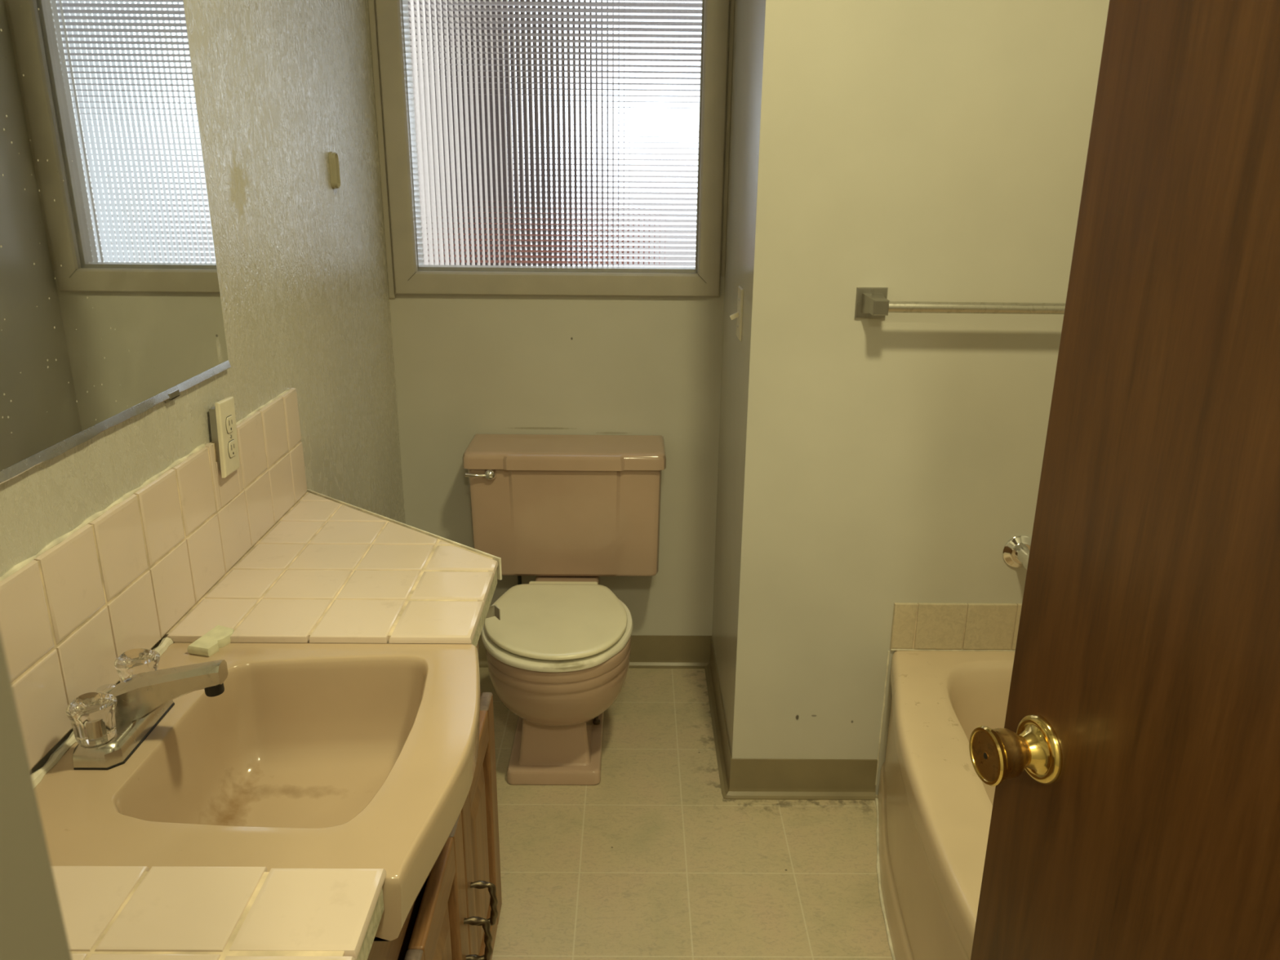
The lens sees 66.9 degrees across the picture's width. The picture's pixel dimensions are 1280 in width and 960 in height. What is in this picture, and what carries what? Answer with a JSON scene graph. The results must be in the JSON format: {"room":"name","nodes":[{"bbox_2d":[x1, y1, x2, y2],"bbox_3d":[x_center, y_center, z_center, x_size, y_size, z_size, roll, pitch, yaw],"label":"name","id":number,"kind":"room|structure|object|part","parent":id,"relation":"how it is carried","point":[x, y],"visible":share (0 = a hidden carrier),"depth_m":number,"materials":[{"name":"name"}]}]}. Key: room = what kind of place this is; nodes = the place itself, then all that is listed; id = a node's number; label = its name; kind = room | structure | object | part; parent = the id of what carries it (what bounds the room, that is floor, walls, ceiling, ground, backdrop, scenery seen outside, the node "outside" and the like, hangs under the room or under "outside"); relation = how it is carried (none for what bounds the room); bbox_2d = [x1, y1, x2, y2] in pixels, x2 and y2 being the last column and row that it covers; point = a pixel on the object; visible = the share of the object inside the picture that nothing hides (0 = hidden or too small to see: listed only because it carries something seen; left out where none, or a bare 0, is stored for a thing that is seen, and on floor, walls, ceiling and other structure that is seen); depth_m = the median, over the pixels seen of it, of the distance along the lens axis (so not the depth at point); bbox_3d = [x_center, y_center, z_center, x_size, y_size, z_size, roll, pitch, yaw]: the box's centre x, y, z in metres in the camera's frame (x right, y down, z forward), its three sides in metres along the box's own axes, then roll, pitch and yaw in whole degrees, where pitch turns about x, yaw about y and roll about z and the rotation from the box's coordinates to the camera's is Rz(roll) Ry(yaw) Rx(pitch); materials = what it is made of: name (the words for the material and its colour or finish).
{"room":"bathroom","nodes":[
{"label":"bathroom","id":0,"kind":"room"},
{"bbox_2d":[0,0,405,773],"bbox_3d":[-0.715,-0.277,1.474,0.100,2.500,2.502,0,18,0],"label":"wall","id":1,"kind":"structure","parent":0,"point":[281,86],"depth_m":1.82,"materials":[{"name":"paint"}]},
{"bbox_2d":[0,0,231,484],"bbox_3d":[-0.654,-0.445,0.902,0.009,0.924,1.078,0,18,0],"label":"wall mirror","id":2,"kind":"object","parent":1,"relation":"attached to","point":[111,308],"visible":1,"depth_m":1.17,"materials":[{"name":"clear glass"}]},
{"bbox_2d":[0,387,306,770],"bbox_3d":[-0.661,0.168,1.137,0.014,0.217,1.577,0,18,0],"label":"tile backsplash","id":3,"kind":"structure","parent":1,"relation":"attached to","point":[115,584],"depth_m":1.25,"materials":[{"name":"beige tile"}]},
{"bbox_2d":[208,396,239,478],"bbox_3d":[-0.654,-0.068,1.523,0.023,0.123,0.081,-1,18,-5],"label":"electrical outlet","id":4,"kind":"object","parent":1,"relation":"attached to","point":[222,416],"visible":1,"depth_m":1.50,"materials":[{"name":"beige plastic"}]},
{"bbox_2d":[226,415,234,433],"bbox_3d":[-0.644,-0.087,1.520,0.003,0.026,0.034,-1,18,-5],"label":"socket","id":5,"kind":"object","parent":4,"relation":"attached to","point":[229,419],"depth_m":1.52,"materials":[{"name":"beige plastic"}]},
{"bbox_2d":[228,440,235,457],"bbox_3d":[-0.644,-0.049,1.528,0.003,0.026,0.034,-1,18,-5],"label":"socket","id":6,"kind":"object","parent":4,"relation":"attached to","point":[232,443],"depth_m":1.53,"materials":[{"name":"beige plastic"}]},
{"bbox_2d":[328,151,340,189],"bbox_3d":[-0.660,-0.669,2.093,0.013,0.077,0.030,0,18,0],"label":"wall cap","id":7,"kind":"object","parent":1,"relation":"attached to","point":[334,166],"visible":1,"depth_m":2.08,"materials":[{"name":"beige plastic"}]},
{"bbox_2d":[389,276,724,635],"bbox_3d":[-0.171,-0.645,2.610,1.000,2.500,0.120,0,18,0],"label":"wall","id":8,"kind":"structure","parent":0,"point":[465,366],"depth_m":2.68,"materials":[{"name":"beige paint"}]},
{"bbox_2d":[368,0,734,298],"bbox_3d":[-0.219,-0.966,2.462,0.897,1.000,0.081,0,18,0],"label":"window","id":9,"kind":"structure","parent":8,"relation":"in","point":[553,148],"depth_m":2.48,"materials":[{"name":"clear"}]},
{"bbox_2d":[478,634,711,668],"bbox_3d":[-0.232,0.516,2.917,0.897,0.100,0.021,0,18,0],"label":"baseboard","id":10,"kind":"structure","parent":8,"relation":"attached to","point":[647,651],"depth_m":2.92,"materials":[{"name":"grey plastic"}]},
{"bbox_2d":[479,667,893,959],"bbox_3d":[0.077,1.174,1.181,3.100,0.060,4.032,0,18,0],"label":"floor","id":11,"kind":"structure","parent":0,"point":[650,860],"depth_m":2.13,"materials":[{"name":"tile"}]},
{"bbox_2d":[367,604,502,959],"bbox_3d":[-0.438,0.692,1.295,0.460,0.775,1.548,0,18,0],"label":"vanity cabinet","id":12,"kind":"object","parent":11,"relation":"on","point":[455,915],"depth_m":1.37,"materials":[{"name":"brown wood"}]},
{"bbox_2d":[51,866,386,959],"bbox_3d":[-0.450,0.462,0.670,0.427,0.050,0.506,0,18,0],"label":"countertop","id":13,"kind":"structure","parent":12,"relation":"on","point":[109,913],"depth_m":0.85,"materials":[{"name":"beige tile"}]},
{"bbox_2d":[160,488,502,646],"bbox_3d":[-0.450,0.141,1.646,0.438,0.051,0.632,0,18,0],"label":"countertop","id":14,"kind":"structure","parent":12,"relation":"on","point":[330,570],"depth_m":1.50,"materials":[{"name":"beige tile"}]},
{"bbox_2d":[31,637,479,941],"bbox_3d":[-0.428,0.369,1.148,0.466,0.172,0.468,0,18,0],"label":"sink","id":15,"kind":"object","parent":14,"relation":"in","point":[308,755],"visible":0.77,"depth_m":1.19,"materials":[{"name":"beige ceramic"}]},
{"bbox_2d":[66,648,227,769],"bbox_3d":[-0.551,0.251,1.115,0.148,0.093,0.151,0,18,0],"label":"faucet","id":16,"kind":"object","parent":15,"relation":"on","point":[110,723],"visible":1,"depth_m":1.09,"materials":[{"name":"silver metal"}]},
{"bbox_3d":[-0.600,0.264,1.065,0.049,0.045,0.049,0,18,0],"label":"handle","id":17,"kind":"part","parent":16,"relation":"part of","materials":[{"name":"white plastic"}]},
{"bbox_3d":[-0.602,0.274,1.069,0.035,0.028,0.035,0,18,0],"label":"stem","id":18,"kind":"part","parent":16,"relation":"part of","materials":[{"name":"silver metal"}]},
{"bbox_3d":[-0.613,0.257,1.117,0.022,0.040,0.022,0,18,0],"label":"drain pull","id":19,"kind":"part","parent":16,"relation":"part of","materials":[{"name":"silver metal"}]},
{"bbox_3d":[-0.601,0.232,1.162,0.049,0.045,0.049,0,18,0],"label":"handle","id":20,"kind":"part","parent":16,"relation":"part of","materials":[{"name":"clear plastic"}]},
{"bbox_3d":[-0.546,0.242,1.113,0.140,0.075,0.040,0,18,0],"label":"spout","id":21,"kind":"part","parent":16,"relation":"part of","materials":[{"name":"silver metal"}]},
{"bbox_2d":[186,624,234,657],"bbox_3d":[-0.586,0.221,1.333,0.037,0.013,0.067,5,19,14],"label":"soap bar","id":22,"kind":"object","parent":15,"relation":"on","point":[219,637],"visible":1,"depth_m":1.32,"materials":[{"name":"beige wax"}]},
{"bbox_3d":[-0.257,0.707,1.255,0.020,0.438,0.306,0,18,0],"label":"door","id":23,"kind":"part","parent":12,"relation":"part of","materials":[{"name":"brown wood"}]},
{"bbox_3d":[-0.256,0.707,1.255,0.013,0.330,0.198,0,18,0],"label":"raised panel","id":24,"kind":"part","parent":12,"relation":"part of","materials":[{"name":"brown wood"}]},
{"bbox_3d":[-0.229,0.651,1.369,0.042,0.079,0.014,3,18,6],"label":"handle","id":25,"kind":"part","parent":12,"relation":"part of","materials":[{"name":"brown metal"}]},
{"bbox_3d":[-0.258,0.610,1.550,0.013,0.330,0.196,0,18,0],"label":"raised panel","id":26,"kind":"part","parent":12,"relation":"part of","materials":[{"name":"brown wood"}]},
{"bbox_3d":[-0.258,0.610,1.550,0.020,0.438,0.304,0,18,0],"label":"door","id":27,"kind":"part","parent":12,"relation":"part of","materials":[{"name":"brown wood"}]},
{"bbox_3d":[-0.229,0.623,1.423,0.042,0.079,0.014,3,18,6],"label":"handle","id":28,"kind":"part","parent":12,"relation":"part of","materials":[{"name":"brown metal"}]},
{"bbox_3d":[-0.268,0.228,1.641,0.059,0.021,0.021,-6,19,-20],"label":"toilet paper bracket","id":29,"kind":"part","parent":12,"relation":"part of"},
{"bbox_2d":[462,434,666,785],"bbox_3d":[-0.201,0.326,2.490,0.535,0.729,0.711,0,18,0],"label":"toilet","id":30,"kind":"object","parent":11,"relation":"on","point":[568,512],"visible":1,"depth_m":2.52,"materials":[{"name":"pink ceramic"}]},
{"bbox_3d":[-0.427,-0.014,2.531,0.060,0.012,0.012,-1,18,-6],"label":"lever arm","id":31,"kind":"part","parent":30,"relation":"part of","materials":[{"name":"silver metal"}]},
{"bbox_3d":[-0.394,-0.014,2.538,0.034,0.034,0.022,0,18,0],"label":"flush lever","id":32,"kind":"part","parent":30,"relation":"part of","materials":[{"name":"silver metal"}]},
{"bbox_3d":[-0.202,0.335,2.333,0.344,0.013,0.392,0,18,0],"label":"seat lid","id":33,"kind":"part","parent":30,"relation":"part of","materials":[{"name":"beige plastic"}]},
{"bbox_3d":[-0.199,-0.076,2.619,0.535,0.045,0.209,0,18,0],"label":"tank lid","id":34,"kind":"part","parent":30,"relation":"part of","materials":[{"name":"pink ceramic"}]},
{"bbox_3d":[-0.201,0.088,2.676,0.513,0.320,0.188,0,18,0],"label":"tank","id":35,"kind":"part","parent":30,"relation":"part of","materials":[{"name":"pink ceramic"}]},
{"bbox_2d":[875,648,1015,959],"bbox_3d":[0.911,0.814,1.567,0.869,0.401,1.518,0,18,0],"label":"bathtub","id":36,"kind":"object","parent":11,"relation":"on","point":[934,810],"visible":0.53,"depth_m":1.84,"materials":[{"name":"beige ceramic"}]},
{"bbox_2d":[711,0,766,757],"bbox_3d":[0.278,-0.525,2.256,0.100,2.500,0.632,0,18,0],"label":"wall","id":37,"kind":"structure","parent":0,"point":[749,15],"depth_m":2.28,"materials":[{"name":"beige paint"}]},
{"bbox_2d":[704,635,732,797],"bbox_3d":[0.207,0.618,2.621,0.021,0.100,0.650,0,18,0],"label":"baseboard","id":38,"kind":"structure","parent":37,"relation":"attached to","point":[723,753],"depth_m":2.58,"materials":[{"name":"grey plastic"}]},
{"bbox_2d":[729,285,743,341],"bbox_3d":[0.215,-0.376,2.183,0.025,0.115,0.070,0,18,0],"label":"light switch","id":39,"kind":"object","parent":37,"relation":"attached to","point":[739,314],"visible":1,"depth_m":2.17,"materials":[{"name":"beige plastic"}]},
{"bbox_3d":[0.225,-0.376,2.183,0.005,0.115,0.070,0,18,0],"label":"plate","id":40,"kind":"part","parent":39,"relation":"part of","materials":[{"name":"beige plastic"}]},
{"bbox_2d":[723,0,1109,799],"bbox_3d":[0.832,-0.435,1.997,1.241,2.500,0.121,0,18,0],"label":"wall","id":41,"kind":"structure","parent":0,"point":[920,150],"depth_m":2.00,"materials":[{"name":"beige paint"}]},
{"bbox_2d":[889,602,1022,649],"bbox_3d":[0.959,0.336,2.205,0.770,0.114,0.008,0,18,0],"label":"wall tiles","id":42,"kind":"object","parent":41,"relation":"attached to","point":[953,626],"visible":0.44,"depth_m":2.20,"materials":[{"name":"beige tile"}]},
{"bbox_2d":[853,287,1065,318],"bbox_3d":[0.722,-0.349,1.945,0.563,0.063,0.072,0,18,0],"label":"towel bar","id":43,"kind":"object","parent":41,"relation":"attached to","point":[870,302],"visible":0.6,"depth_m":1.92,"materials":[{"name":"metal"}]},
{"bbox_2d":[1002,535,1031,569],"bbox_3d":[0.850,0.183,2.095,0.077,0.088,0.129,-1,18,-6],"label":"handle","id":44,"kind":"object","parent":41,"relation":"attached to","point":[1015,553],"visible":0.38,"depth_m":2.13,"materials":[{"name":"silver metal"}]},
{"bbox_3d":[0.301,0.101,0.350,2.120,2.500,0.340,0,18,0],"label":"wall","id":45,"kind":"structure","parent":0,"visible":0},
{"bbox_2d":[0,632,71,959],"bbox_3d":[0.183,0.319,0.294,0.893,2.120,0.129,0,18,0],"label":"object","id":46,"kind":"structure","parent":45,"relation":"attached to","point":[32,925],"depth_m":0.28,"materials":[{"name":"grey"}]},
{"bbox_2d":[968,0,1279,959],"bbox_3d":[0.444,0.241,0.663,0.097,2.018,0.672,-4,19,-12],"label":"door","id":47,"kind":"structure","parent":45,"relation":"in","point":[1133,766],"depth_m":0.78,"materials":[{"name":"brown wood"}]},
{"bbox_3d":[0.338,0.269,0.944,0.004,0.048,0.048,-4,19,-12],"label":"knob","id":48,"kind":"part","parent":47,"relation":"part of","materials":[{"name":"gold metal"}]},
{"bbox_3d":[0.358,0.268,0.948,0.037,0.054,0.054,-4,19,-12],"label":"knob","id":49,"kind":"part","parent":47,"relation":"part of","materials":[{"name":"gold metal"}]}
]}

